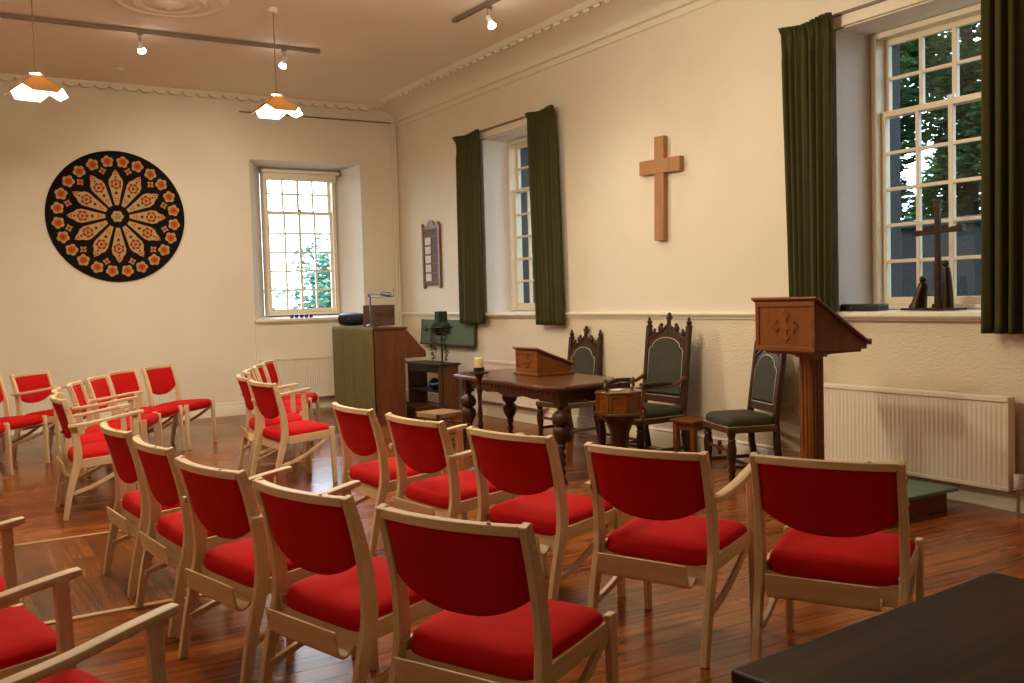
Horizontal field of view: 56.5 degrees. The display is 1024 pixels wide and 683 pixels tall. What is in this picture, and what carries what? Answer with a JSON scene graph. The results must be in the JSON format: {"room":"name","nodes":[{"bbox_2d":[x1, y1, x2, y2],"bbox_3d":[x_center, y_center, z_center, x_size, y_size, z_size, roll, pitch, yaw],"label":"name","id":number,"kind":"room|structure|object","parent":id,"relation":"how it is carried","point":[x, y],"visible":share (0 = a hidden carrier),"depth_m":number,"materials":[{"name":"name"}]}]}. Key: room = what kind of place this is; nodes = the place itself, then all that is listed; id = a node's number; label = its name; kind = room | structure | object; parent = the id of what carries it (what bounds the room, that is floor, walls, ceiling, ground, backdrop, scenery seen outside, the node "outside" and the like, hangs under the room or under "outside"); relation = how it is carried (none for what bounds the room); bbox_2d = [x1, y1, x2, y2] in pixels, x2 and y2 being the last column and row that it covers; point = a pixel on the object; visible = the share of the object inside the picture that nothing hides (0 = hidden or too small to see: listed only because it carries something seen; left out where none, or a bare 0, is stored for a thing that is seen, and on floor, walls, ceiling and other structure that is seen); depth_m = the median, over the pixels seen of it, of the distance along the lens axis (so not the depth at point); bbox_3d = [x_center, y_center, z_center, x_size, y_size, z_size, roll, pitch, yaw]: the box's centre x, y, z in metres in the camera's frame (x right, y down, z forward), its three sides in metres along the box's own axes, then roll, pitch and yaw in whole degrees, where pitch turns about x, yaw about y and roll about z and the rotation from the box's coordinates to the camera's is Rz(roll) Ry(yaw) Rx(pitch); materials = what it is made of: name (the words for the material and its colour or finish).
{"room":"house of worship","nodes":[
{"label":"house of worship","id":0,"kind":"room"},
{"bbox_2d":[0,79,402,417],"bbox_3d":[-5.375,-1.071,12.069,8.500,4.500,0.499,-3,3,-31],"label":"wall","id":1,"kind":"structure","parent":0,"point":[196,314],"depth_m":12.30,"materials":[{"name":"beige paint"}]},
{"bbox_2d":[10,396,334,434],"bbox_3d":[-5.073,0.984,12.056,8.200,0.180,0.022,-3,3,-31],"label":"baseboard","id":2,"kind":"structure","parent":1,"relation":"attached to","point":[231,408],"depth_m":12.78,"materials":[{"name":"beige paint"}]},
{"bbox_2d":[0,73,377,110],"bbox_3d":[-5.170,-3.180,11.826,8.200,0.082,0.100,-3,3,-31],"label":"trim","id":3,"kind":"structure","parent":1,"relation":"attached to","point":[6,77],"depth_m":12.33,"materials":[{"name":"beige paint"}]},
{"bbox_2d":[258,355,334,396],"bbox_3d":[-2.827,0.492,13.326,1.416,0.575,0.124,-3,3,-31],"label":"radiator","id":4,"kind":"object","parent":1,"relation":"attached to","point":[316,373],"visible":0.44,"depth_m":13.26,"materials":[{"name":"white metal"}]},
{"bbox_2d":[259,355,332,361],"bbox_3d":[-2.824,0.224,13.296,1.410,0.036,0.085,-3,3,-31],"label":"grille","id":5,"kind":"object","parent":4,"relation":"attached to","point":[322,358],"depth_m":13.23,"materials":[{"name":"white metal"}]},
{"bbox_2d":[254,168,339,324],"bbox_3d":[-2.945,-1.357,13.538,1.640,2.165,0.525,-3,3,-31],"label":"window","id":6,"kind":"structure","parent":1,"relation":"in","point":[330,187],"depth_m":13.65,"materials":[{"name":"beige paint"}]},
{"bbox_2d":[258,166,340,182],"bbox_3d":[-3.001,-2.364,13.535,1.180,0.181,0.070,-3,3,-31],"label":"roller blind","id":7,"kind":"object","parent":6,"relation":"attached to","point":[268,174],"visible":1,"depth_m":13.53,"materials":[{"name":"beige fabric"}]},
{"bbox_2d":[255,322,362,397],"bbox_3d":[-2.789,0.323,13.436,1.625,1.200,0.028,-3,3,-31],"label":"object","id":8,"kind":"structure","parent":1,"relation":"attached to","point":[309,339],"depth_m":13.27,"materials":[{"name":"beige paint"}]},
{"bbox_2d":[239,111,390,123],"bbox_3d":[-2.709,-3.135,13.351,2.220,0.020,0.019,-3,3,-31],"label":"curtain rod","id":9,"kind":"object","parent":1,"relation":"attached to","point":[239,111],"visible":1,"depth_m":13.48,"materials":[{"name":"brown metal"}]},
{"bbox_2d":[391,121,401,326],"bbox_3d":[-1.684,-1.169,14.051,0.063,4.100,0.028,-3,3,-31],"label":"trim","id":10,"kind":"structure","parent":1,"relation":"attached to","point":[392,123],"depth_m":14.02,"materials":[{"name":"beige paint"}]},
{"bbox_2d":[0,0,586,104],"bbox_3d":[-0.986,-3.114,5.000,9.200,0.200,17.110,-3,3,-31],"label":"ceiling","id":11,"kind":"structure","parent":0,"point":[370,50],"depth_m":10.23,"materials":[{"name":"paint"}]},
{"bbox_2d":[4,0,68,101],"bbox_3d":[-4.024,-2.569,8.017,0.456,1.002,0.456,-4,4,-43],"label":"pendant lamp","id":12,"kind":"object","parent":11,"relation":"hanging from","point":[33,87],"visible":1,"depth_m":8.02,"materials":[{"name":"beige paint"}]},
{"bbox_2d":[0,13,319,53],"bbox_3d":[-3.958,-3.119,9.497,4.270,0.032,0.044,-3,3,-31],"label":"track","id":13,"kind":"object","parent":11,"relation":"attached to","point":[2,15],"visible":1,"depth_m":9.67,"materials":[{"name":"brown"}]},
{"bbox_2d":[137,32,145,53],"bbox_3d":[-3.764,-3.017,9.648,0.081,0.205,0.128,-1,3,3],"label":"spotlight","id":14,"kind":"object","parent":13,"relation":"attached to","point":[141,50],"visible":1,"depth_m":9.62,"materials":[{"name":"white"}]},
{"bbox_2d":[279,49,286,68],"bbox_3d":[-2.500,-3.087,10.419,0.082,0.208,0.127,-3,3,-31],"label":"spotlight","id":15,"kind":"object","parent":13,"relation":"attached to","point":[282,64],"visible":1,"depth_m":10.40,"materials":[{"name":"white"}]},
{"bbox_2d":[111,0,229,17],"bbox_3d":[-3.118,-3.077,8.675,1.060,0.100,1.060,-3,3,-31],"label":"trim","id":16,"kind":"structure","parent":11,"relation":"attached to","point":[163,8],"depth_m":8.77,"materials":[{"name":"paint"}]},
{"bbox_2d":[251,7,303,118],"bbox_3d":[-2.261,-2.670,9.097,0.456,1.002,0.456,-3,3,-33],"label":"pendant lamp","id":17,"kind":"object","parent":11,"relation":"hanging from","point":[275,106],"visible":1,"depth_m":9.09,"materials":[{"name":"white"}]},
{"bbox_2d":[452,0,500,22],"bbox_3d":[0.615,-3.166,7.767,0.044,0.032,4.352,-3,3,-33],"label":"track","id":18,"kind":"object","parent":11,"relation":"attached to","point":[490,2],"visible":1,"depth_m":9.22,"materials":[{"name":"brown"}]},
{"bbox_2d":[486,5,495,28],"bbox_3d":[-0.197,-3.083,9.068,0.090,0.218,0.095,-3,3,-31],"label":"spotlight","id":19,"kind":"object","parent":18,"relation":"hanging from","point":[491,25],"visible":1,"depth_m":9.05,"materials":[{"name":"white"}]},
{"bbox_2d":[0,401,1023,682],"bbox_3d":[-0.860,1.380,5.213,9.200,0.200,17.110,-3,3,-31],"label":"floor","id":20,"kind":"structure","parent":0,"point":[964,542],"depth_m":4.88,"materials":[{"name":"brown wood"}]},
{"bbox_2d":[0,424,13,474],"bbox_3d":[-4.884,0.808,8.455,0.569,0.867,0.577,-1,3,9],"label":"upholstered chair","id":21,"kind":"object","parent":20,"relation":"on","point":[4,429],"visible":1,"depth_m":8.67,"materials":[{"name":"beige wood"}]},
{"bbox_2d":[0,517,25,608],"bbox_3d":[-2.177,0.964,3.546,0.588,0.867,0.642,-4,3,-37],"label":"upholstered chair","id":22,"kind":"object","parent":20,"relation":"on","point":[10,580],"visible":0.43,"depth_m":3.46,"materials":[{"name":"brown wood"}]},
{"bbox_2d":[0,375,49,472],"bbox_3d":[-4.861,0.777,9.095,0.569,0.867,0.577,-1,3,11],"label":"upholstered chair","id":23,"kind":"object","parent":20,"relation":"on","point":[16,422],"visible":0.73,"depth_m":9.30,"materials":[{"name":"red fabric"}]},
{"bbox_2d":[0,603,57,679],"bbox_3d":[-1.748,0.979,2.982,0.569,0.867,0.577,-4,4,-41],"label":"seat cushion","id":24,"kind":"object","parent":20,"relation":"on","point":[26,641],"visible":0.6,"depth_m":2.95,"materials":[{"name":"red fabric"}]},
{"bbox_2d":[9,370,91,460],"bbox_3d":[-4.681,0.742,9.713,0.588,0.867,0.642,-1,3,11],"label":"upholstered chair","id":25,"kind":"object","parent":20,"relation":"on","point":[32,387],"visible":0.62,"depth_m":9.57,"materials":[{"name":"red fabric"}]},
{"bbox_2d":[0,529,121,547],"bbox_3d":[-3.899,1.343,5.629,3.300,0.009,0.045,-3,3,-31],"label":"trim","id":26,"kind":"structure","parent":20,"relation":"on","point":[119,529],"depth_m":6.21,"materials":[{"name":"brown wood"}]},
{"bbox_2d":[0,567,179,682],"bbox_3d":[-1.245,0.992,2.405,0.642,0.867,0.588,1,4,41],"label":"upholstered chair","id":27,"kind":"object","parent":20,"relation":"on","point":[62,668],"visible":1,"depth_m":2.39,"materials":[{"name":"brown wood"}]},
{"bbox_2d":[51,387,135,503],"bbox_3d":[-3.371,0.802,7.674,0.569,0.867,0.577,-3,3,-26],"label":"upholstered chair","id":28,"kind":"object","parent":20,"relation":"on","point":[98,436],"visible":0.25,"depth_m":7.49,"materials":[{"name":"red fabric"}]},
{"bbox_2d":[0,531,187,621],"bbox_3d":[-3.428,1.367,4.862,3.300,0.006,1.760,-3,3,-31],"label":"floor panel","id":29,"kind":"object","parent":20,"relation":"on","point":[93,591],"depth_m":5.37,"materials":[{"name":"brown wood"}]},
{"bbox_2d":[100,421,180,597],"bbox_3d":[-1.933,0.875,5.276,0.569,0.867,0.577,-4,3,-35],"label":"upholstered chair","id":30,"kind":"object","parent":29,"relation":"on","point":[130,513],"visible":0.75,"depth_m":5.05,"materials":[{"name":"red fabric"}]},
{"bbox_2d":[50,393,143,520],"bbox_3d":[-3.097,0.821,7.115,0.588,0.867,0.642,-3,3,-31],"label":"upholstered chair","id":31,"kind":"object","parent":20,"relation":"on","point":[77,457],"visible":0.82,"depth_m":6.89,"materials":[{"name":"brown wood"}]},
{"bbox_2d":[66,380,143,482],"bbox_3d":[-3.531,0.777,8.302,0.588,0.867,0.642,-2,3,-16],"label":"upholstered chair","id":32,"kind":"object","parent":20,"relation":"on","point":[81,403],"visible":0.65,"depth_m":8.24,"materials":[{"name":"brown wood"}]},
{"bbox_2d":[84,374,162,470],"bbox_3d":[-3.636,0.750,8.925,0.569,0.867,0.577,-2,3,-6],"label":"upholstered chair","id":33,"kind":"object","parent":20,"relation":"on","point":[100,386],"visible":0.52,"depth_m":8.92,"materials":[{"name":"red fabric"}]},
{"bbox_2d":[44,593,204,624],"bbox_3d":[-2.962,1.389,4.104,3.300,0.009,0.045,-3,3,-31],"label":"trim","id":34,"kind":"structure","parent":20,"relation":"on","point":[88,615],"depth_m":4.71,"materials":[{"name":"brown wood"}]},
{"bbox_2d":[104,368,184,450],"bbox_3d":[-3.721,0.719,9.643,0.569,0.867,0.577,-1,3,7],"label":"upholstered chair","id":35,"kind":"object","parent":20,"relation":"on","point":[122,381],"visible":0.51,"depth_m":9.72,"materials":[{"name":"red fabric"}]},
{"bbox_2d":[141,364,216,449],"bbox_3d":[-3.579,0.687,10.228,0.569,0.867,0.577,-1,3,12],"label":"upholstered chair","id":36,"kind":"object","parent":20,"relation":"on","point":[161,379],"visible":0.8,"depth_m":10.23,"materials":[{"name":"red fabric"}]},
{"bbox_2d":[132,435,265,637],"bbox_3d":[-1.508,0.892,4.667,0.569,0.867,0.577,-4,3,-36],"label":"upholstered chair","id":37,"kind":"object","parent":20,"relation":"on","point":[169,537],"visible":0.71,"depth_m":4.45,"materials":[{"name":"red fabric"}]},
{"bbox_2d":[174,455,360,682],"bbox_3d":[-1.040,0.909,4.032,0.588,0.867,0.642,-4,4,-43],"label":"upholstered chair","id":38,"kind":"object","parent":20,"relation":"on","point":[237,574],"visible":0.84,"depth_m":3.83,"materials":[{"name":"red fabric"}]},
{"bbox_2d":[236,373,310,476],"bbox_3d":[-2.160,0.724,8.600,0.588,0.867,0.642,-3,3,-23],"label":"upholstered chair","id":39,"kind":"object","parent":20,"relation":"on","point":[249,432],"visible":0.7,"depth_m":8.44,"materials":[{"name":"brown wood"}]},
{"bbox_2d":[243,368,305,463],"bbox_3d":[-2.292,0.698,9.238,0.569,0.867,0.577,-2,3,-13],"label":"upholstered chair","id":40,"kind":"object","parent":20,"relation":"on","point":[248,372],"visible":0.26,"depth_m":9.06,"materials":[{"name":"beige wood"}]},
{"bbox_2d":[252,363,313,441],"bbox_3d":[-2.380,0.669,9.902,0.569,0.867,0.577,-2,3,-8],"label":"upholstered chair","id":41,"kind":"object","parent":20,"relation":"on","point":[260,372],"visible":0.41,"depth_m":9.93,"materials":[{"name":"red fabric"}]},
{"bbox_2d":[261,359,320,422],"bbox_3d":[-2.448,0.641,10.531,0.569,0.867,0.577,-2,3,-3],"label":"upholstered chair","id":42,"kind":"object","parent":20,"relation":"on","point":[270,366],"visible":0.36,"depth_m":10.62,"materials":[{"name":"red fabric"}]},
{"bbox_2d":[248,379,337,483],"bbox_3d":[-1.849,0.746,7.963,0.569,0.867,0.577,-3,3,-34],"label":"upholstered chair","id":43,"kind":"object","parent":20,"relation":"on","point":[269,404],"visible":0.98,"depth_m":7.83,"materials":[{"name":"red fabric"}]},
{"bbox_2d":[252,477,443,682],"bbox_3d":[-0.566,0.921,3.490,0.577,0.867,0.569,1,4,43],"label":"upholstered chair","id":44,"kind":"object","parent":20,"relation":"on","point":[338,611],"visible":0.9,"depth_m":3.30,"materials":[{"name":"red fabric"}]},
{"bbox_2d":[332,326,425,422],"bbox_3d":[-1.721,0.381,12.290,0.726,1.172,1.360,-3,3,-31],"label":"organ console","id":45,"kind":"object","parent":20,"relation":"on","point":[368,362],"visible":0.95,"depth_m":11.74,"materials":[{"name":"brown wood"}]},
{"bbox_2d":[338,313,362,325],"bbox_3d":[-2.106,-0.293,12.573,0.400,0.176,0.178,0,3,26],"label":"speaker","id":46,"kind":"object","parent":45,"relation":"on","point":[346,319],"visible":0.89,"depth_m":12.50},
{"bbox_2d":[363,305,394,325],"bbox_3d":[-1.683,-0.329,12.046,0.400,0.264,0.123,-2,3,-1],"label":"board","id":47,"kind":"object","parent":45,"relation":"on","point":[382,315],"visible":1,"depth_m":12.06,"materials":[{"name":"brown wood"}]},
{"bbox_2d":[366,288,393,326],"bbox_3d":[-1.621,-0.418,11.713,0.360,0.470,0.138,-1,3,4],"label":"desk lamp","id":48,"kind":"object","parent":45,"relation":"on","point":[384,294],"visible":1,"depth_m":11.70,"materials":[{"name":"grey metal"}]},
{"bbox_2d":[331,402,447,554],"bbox_3d":[-0.775,0.810,5.964,0.569,0.867,0.577,-3,3,-33],"label":"upholstered chair","id":49,"kind":"object","parent":20,"relation":"on","point":[360,432],"visible":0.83,"depth_m":5.76,"materials":[{"name":"brown wood"}]},
{"bbox_2d":[406,401,433,416],"bbox_3d":[-1.358,0.882,12.575,0.260,0.125,0.950,-3,3,-31],"label":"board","id":50,"kind":"object","parent":20,"relation":"on","point":[412,407],"visible":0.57,"depth_m":12.24,"materials":[{"name":"brown wood"}]},
{"bbox_2d":[405,360,459,409],"bbox_3d":[-1.048,0.604,12.617,0.330,0.660,0.970,-3,3,-31],"label":"shelving unit","id":51,"kind":"object","parent":20,"relation":"on","point":[418,390],"visible":0.7,"depth_m":12.41,"materials":[{"name":"brown wood"}]},
{"bbox_2d":[410,386,438,392],"bbox_3d":[-1.047,0.633,12.618,0.250,0.022,0.880,-3,3,-31],"label":"shelf","id":52,"kind":"object","parent":51,"relation":"attached to","point":[412,388],"depth_m":12.78,"materials":[{"name":"brown wood"}]},
{"bbox_2d":[428,377,438,389],"bbox_3d":[-0.965,0.550,12.478,0.198,0.150,0.437,-3,3,-31],"label":"bag","id":53,"kind":"object","parent":51,"relation":"on","point":[433,383],"visible":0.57,"depth_m":12.44,"materials":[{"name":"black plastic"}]},
{"bbox_2d":[414,408,466,447],"bbox_3d":[-0.713,0.884,9.567,0.382,0.370,0.380,-4,4,-43],"label":"stool","id":54,"kind":"object","parent":20,"relation":"on","point":[437,414],"visible":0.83,"depth_m":9.51,"materials":[{"name":"brown wood"}]},
{"bbox_2d":[428,326,454,426],"bbox_3d":[-0.778,0.411,10.992,0.342,1.169,0.351,-3,3,-31],"label":"stand","id":55,"kind":"object","parent":20,"relation":"on","point":[436,331],"visible":0.59,"depth_m":10.98,"materials":[{"name":"black metal"}]},
{"bbox_2d":[423,311,450,361],"bbox_3d":[-0.846,-0.061,10.959,0.307,0.570,0.474,-2,3,-15],"label":"plant","id":56,"kind":"object","parent":55,"relation":"on","point":[441,320],"visible":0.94,"depth_m":10.85,"materials":[{"name":"green plant"}]},
{"bbox_2d":[428,326,454,335],"bbox_3d":[-0.813,-0.120,10.978,0.310,0.106,0.310,-3,3,-31],"label":"bowl","id":57,"kind":"object","parent":55,"relation":"on","point":[436,331],"depth_m":10.88,"materials":[{"name":"black metal"}]},
{"bbox_2d":[385,412,523,519],"bbox_3d":[-0.333,0.827,5.336,0.588,0.867,0.642,-4,3,-37],"label":"upholstered chair","id":58,"kind":"object","parent":20,"relation":"on","point":[425,446],"visible":0.73,"depth_m":5.16,"materials":[{"name":"brown wood"}]},
{"bbox_2d":[467,370,488,471],"bbox_3d":[-0.269,0.688,8.143,0.260,0.871,0.260,-3,3,-31],"label":"candle stand","id":59,"kind":"object","parent":20,"relation":"on","point":[478,375],"visible":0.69,"depth_m":8.12,"materials":[{"name":"brown wood"}]},
{"bbox_2d":[473,357,483,371],"bbox_3d":[-0.283,0.191,8.120,0.094,0.126,0.094,-3,3,-31],"label":"pillar candle","id":60,"kind":"object","parent":59,"relation":"on","point":[478,361],"visible":1,"depth_m":8.09,"materials":[{"name":"beige wax"}]},
{"bbox_2d":[375,503,618,682],"bbox_3d":[-0.043,0.928,3.027,0.577,0.867,0.569,0,3,34],"label":"upholstered chair","id":61,"kind":"object","parent":20,"relation":"on","point":[497,623],"visible":1,"depth_m":2.87,"materials":[{"name":"red fabric"}]},
{"bbox_2d":[453,369,631,484],"bbox_3d":[0.223,0.701,8.428,0.971,0.790,1.988,-3,3,-31],"label":"table","id":62,"kind":"object","parent":20,"relation":"on","point":[559,389],"visible":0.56,"depth_m":7.93,"materials":[{"name":"brown wood"}]},
{"bbox_2d":[512,347,574,376],"bbox_3d":[0.286,0.168,8.598,0.410,0.254,0.405,-3,3,-31],"label":"lectern","id":63,"kind":"object","parent":62,"relation":"on","point":[535,362],"visible":1,"depth_m":8.45,"materials":[{"name":"brown wood"}]},
{"bbox_2d":[466,426,625,600],"bbox_3d":[0.156,0.843,4.707,0.569,0.867,0.577,-4,4,-44],"label":"upholstered chair","id":64,"kind":"object","parent":20,"relation":"on","point":[528,466],"visible":0.82,"depth_m":4.52,"materials":[{"name":"red fabric"}]},
{"bbox_2d":[536,326,602,441],"bbox_3d":[0.610,0.427,10.043,0.536,1.169,0.536,-4,3,-36],"label":"chair","id":65,"kind":"object","parent":20,"relation":"on","point":[586,354],"visible":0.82,"depth_m":10.05,"materials":[{"name":"brown wood"}]},
{"bbox_2d":[594,377,643,447],"bbox_3d":[0.851,0.703,7.552,0.388,0.834,0.388,-4,3,-37],"label":"wooden font","id":66,"kind":"object","parent":20,"relation":"on","point":[618,409],"visible":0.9,"depth_m":7.43,"materials":[{"name":"brown wood"}]},
{"bbox_2d":[597,312,692,451],"bbox_3d":[1.202,0.403,8.674,0.678,1.314,0.626,-3,3,-31],"label":"chair","id":67,"kind":"object","parent":20,"relation":"on","point":[665,375],"visible":0.67,"depth_m":8.68,"materials":[{"name":"brown wood"}]},
{"bbox_2d":[583,442,755,668],"bbox_3d":[0.698,0.854,4.152,0.642,0.867,0.589,0,3,36],"label":"upholstered chair","id":68,"kind":"object","parent":20,"relation":"on","point":[665,544],"visible":0.95,"depth_m":3.98,"materials":[{"name":"red fabric"}]},
{"bbox_2d":[670,416,705,451],"bbox_3d":[1.563,0.866,8.264,0.270,0.400,0.270,-4,4,-39],"label":"wooden stool","id":69,"kind":"object","parent":20,"relation":"on","point":[692,424],"visible":0.66,"depth_m":8.20,"materials":[{"name":"brown wood"}]},
{"bbox_2d":[702,336,786,480],"bbox_3d":[1.902,0.485,7.780,0.536,1.194,0.536,-2,3,-11],"label":"chair","id":70,"kind":"object","parent":20,"relation":"on","point":[768,369],"visible":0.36,"depth_m":7.66,"materials":[{"name":"brown wood"}]},
{"bbox_2d":[749,452,923,661],"bbox_3d":[1.304,0.854,3.802,0.577,0.867,0.569,0,3,30],"label":"upholstered chair","id":71,"kind":"object","parent":20,"relation":"on","point":[832,551],"visible":0.94,"depth_m":3.63,"materials":[{"name":"red fabric"}]},
{"bbox_2d":[731,572,1023,682],"bbox_3d":[1.133,1.020,1.983,1.060,0.712,0.820,-4,3,-36],"label":"table","id":72,"kind":"object","parent":20,"relation":"on","point":[971,631],"visible":1,"depth_m":2.08,"materials":[{"name":"brown wood"}]},
{"bbox_2d":[824,382,1023,514],"bbox_3d":[2.855,0.718,6.816,0.124,0.760,1.648,-3,3,-31],"label":"radiator","id":73,"kind":"object","parent":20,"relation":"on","point":[968,439],"visible":0.84,"depth_m":6.64,"materials":[{"name":"white metal"}]},
{"bbox_2d":[824,382,1014,402],"bbox_3d":[2.809,0.357,6.819,0.085,0.036,1.570,-3,3,-31],"label":"grille","id":74,"kind":"object","parent":73,"relation":"attached to","point":[892,392],"depth_m":6.71,"materials":[{"name":"white metal"}]},
{"bbox_2d":[907,479,957,517],"bbox_3d":[2.337,1.054,6.480,0.940,0.150,0.900,-3,3,-31],"label":"platform","id":75,"kind":"object","parent":20,"relation":"on","point":[924,498],"visible":0.2,"depth_m":6.26,"materials":[{"name":"brown wood"}]},
{"bbox_2d":[751,296,871,459],"bbox_3d":[2.030,0.340,6.457,0.551,1.295,0.555,-3,3,-31],"label":"lectern","id":76,"kind":"object","parent":75,"relation":"on","point":[806,328],"visible":0.68,"depth_m":6.34,"materials":[{"name":"brown wood"}]},
{"bbox_2d":[397,0,1023,484],"bbox_3d":[2.645,-1.084,7.561,0.460,4.500,16.570,-3,3,-31],"label":"wall","id":77,"kind":"structure","parent":0,"point":[707,79],"depth_m":8.72,"materials":[{"name":"beige paint"}]},
{"bbox_2d":[401,312,458,316],"bbox_3d":[-0.997,-0.370,13.094,0.040,0.066,2.450,-3,3,-31],"label":"trim","id":78,"kind":"structure","parent":77,"relation":"attached to","point":[404,314],"depth_m":13.48,"materials":[{"name":"beige paint"}]},
{"bbox_2d":[421,220,442,288],"bbox_3d":[-1.112,-1.204,13.204,0.047,0.942,0.530,-3,3,-31],"label":"hymn board","id":79,"kind":"object","parent":77,"relation":"attached to","point":[431,234],"visible":1,"depth_m":13.19,"materials":[{"name":"brown wood"}]},
{"bbox_2d":[420,319,476,346],"bbox_3d":[-0.882,-0.123,12.861,0.077,0.353,1.545,-3,3,-31],"label":"board","id":80,"kind":"object","parent":77,"relation":"attached to","point":[462,334],"visible":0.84,"depth_m":12.63,"materials":[{"name":"green fabric"}]},
{"bbox_2d":[479,116,526,139],"bbox_3d":[-0.012,-2.554,11.274,0.049,0.104,1.550,-3,3,-31],"label":"batten","id":81,"kind":"object","parent":77,"relation":"attached to","point":[520,122],"visible":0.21,"depth_m":11.41,"materials":[{"name":"beige paint"}]},
{"bbox_2d":[485,136,535,317],"bbox_3d":[0.191,-1.393,11.486,0.535,2.195,1.440,-3,3,-31],"label":"window","id":82,"kind":"structure","parent":77,"relation":"in","point":[514,167],"depth_m":12.01,"materials":[{"name":"beige paint"}]},
{"bbox_2d":[452,129,484,323],"bbox_3d":[-0.540,-1.425,12.070,0.094,2.393,0.703,-3,3,-31],"label":"curtain","id":83,"kind":"object","parent":82,"relation":"hanging from","point":[468,172],"visible":1,"depth_m":12.03,"materials":[{"name":"green fabric"}]},
{"bbox_2d":[525,105,564,324],"bbox_3d":[0.353,-1.381,10.614,0.094,2.393,0.579,-3,3,-31],"label":"curtain","id":84,"kind":"object","parent":82,"relation":"hanging from","point":[541,124],"visible":1,"depth_m":10.56,"materials":[{"name":"green fabric"}]},
{"bbox_2d":[475,359,545,408],"bbox_3d":[-0.028,0.497,11.503,0.124,0.520,1.516,-3,3,-31],"label":"radiator","id":85,"kind":"object","parent":77,"relation":"attached to","point":[488,364],"visible":0.16,"depth_m":11.60,"materials":[{"name":"white metal"}]},
{"bbox_2d":[483,359,515,364],"bbox_3d":[-0.051,0.257,11.481,0.085,0.036,1.510,-3,3,-31],"label":"grille","id":86,"kind":"object","parent":85,"relation":"attached to","point":[485,361],"depth_m":11.64,"materials":[{"name":"white metal"}]},
{"bbox_2d":[520,147,534,302],"bbox_3d":[0.515,-1.478,11.653,0.200,2.520,1.750,-3,3,-31],"label":"window pane","id":87,"kind":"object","parent":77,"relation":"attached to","point":[524,151],"depth_m":12.19,"materials":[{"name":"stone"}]},
{"bbox_2d":[367,0,719,127],"bbox_3d":[2.300,-3.071,7.019,0.500,0.300,16.110,-3,3,-31],"label":"trim","id":88,"kind":"structure","parent":77,"relation":"attached to","point":[588,26],"depth_m":10.49,"materials":[{"name":"beige paint"}]},
{"bbox_2d":[564,312,754,318],"bbox_3d":[1.449,-0.250,9.112,0.040,0.066,3.940,-3,3,-31],"label":"trim","id":89,"kind":"structure","parent":77,"relation":"attached to","point":[638,315],"depth_m":9.12,"materials":[{"name":"beige paint"}]},
{"bbox_2d":[639,135,683,240],"bbox_3d":[1.414,-1.449,9.028,0.054,0.983,0.583,-3,3,-31],"label":"cross","id":90,"kind":"object","parent":77,"relation":"attached to","point":[661,165],"visible":1,"depth_m":9.01,"materials":[{"name":"brown wood"}]},
{"bbox_2d":[406,388,1023,512],"bbox_3d":[2.618,0.991,7.337,0.022,0.180,16.110,-3,3,-31],"label":"baseboard","id":91,"kind":"structure","parent":77,"relation":"attached to","point":[659,437],"depth_m":8.59,"materials":[{"name":"beige paint"}]},
{"bbox_2d":[832,0,927,29],"bbox_3d":[2.840,-2.414,6.631,0.049,0.104,1.550,-3,3,-31],"label":"batten","id":92,"kind":"object","parent":77,"relation":"attached to","point":[875,8],"visible":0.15,"depth_m":6.99,"materials":[{"name":"beige paint"}]},
{"bbox_2d":[890,45,901,296],"bbox_3d":[3.356,-1.339,7.028,0.200,2.520,1.750,-3,3,-31],"label":"trim","id":93,"kind":"structure","parent":77,"relation":"attached to","point":[895,179],"depth_m":7.59,"materials":[{"name":"stone"}]},
{"bbox_2d":[836,3,980,320],"bbox_3d":[3.027,-1.255,6.869,0.535,2.195,1.440,-3,3,-31],"label":"window","id":94,"kind":"structure","parent":77,"relation":"in","point":[881,43],"depth_m":7.16,"materials":[{"name":"beige paint"}]},
{"bbox_2d":[778,12,835,312],"bbox_3d":[2.311,-1.285,7.428,0.094,2.393,0.511,-3,3,-31],"label":"curtain","id":95,"kind":"object","parent":94,"relation":"hanging from","point":[807,49],"visible":0.88,"depth_m":7.39,"materials":[{"name":"green fabric"}]},
{"bbox_2d":[840,304,888,310],"bbox_3d":[2.687,-0.261,7.277,0.155,0.051,0.320,-4,3,-36],"label":"case","id":96,"kind":"object","parent":94,"relation":"on","point":[844,307],"visible":1,"depth_m":7.19,"materials":[{"name":"black plastic"}]},
{"bbox_2d":[900,200,966,309],"bbox_3d":[3.022,-0.616,6.826,0.140,0.781,0.461,-3,3,-31],"label":"bronze sculpture","id":97,"kind":"object","parent":94,"relation":"on","point":[943,287],"visible":1,"depth_m":6.79,"materials":[{"name":"brown metal"}]},
{"bbox_2d":[981,0,1023,333],"bbox_3d":[3.214,-1.241,5.956,0.095,2.393,0.617,-3,3,-31],"label":"curtain","id":98,"kind":"object","parent":94,"relation":"hanging from","point":[1002,21],"visible":1,"depth_m":6.09,"materials":[{"name":"green fabric"}]},
{"label":"outside","id":99,"kind":"structure","parent":0,"visible":0},
{"bbox_3d":[2.292,1.052,15.526,60.000,0.100,60.000,-3,3,-31],"label":"ground","id":100,"kind":"structure","parent":99,"visible":0},
{"bbox_2d":[272,227,331,308],"bbox_3d":[-3.885,-0.773,21.752,3.345,3.877,2.406,-1,3,7],"label":"tree","id":101,"kind":"object","parent":100,"relation":"on","point":[324,300],"visible":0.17,"depth_m":21.33,"materials":[{"name":"green plant"}]},
{"bbox_2d":[312,214,980,306],"bbox_3d":[2.765,-0.320,15.776,0.520,2.590,34.000,-3,3,-31],"label":"wall","id":102,"kind":"structure","parent":100,"relation":"on","point":[968,242],"depth_m":11.38,"materials":[{"name":"stone"}]},
{"bbox_2d":[899,22,980,221],"bbox_3d":[7.636,-4.432,15.807,7.470,10.534,7.155,-1,3,7],"label":"tree","id":103,"kind":"object","parent":100,"relation":"on","point":[938,48],"visible":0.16,"depth_m":14.90,"materials":[{"name":"green plant"}]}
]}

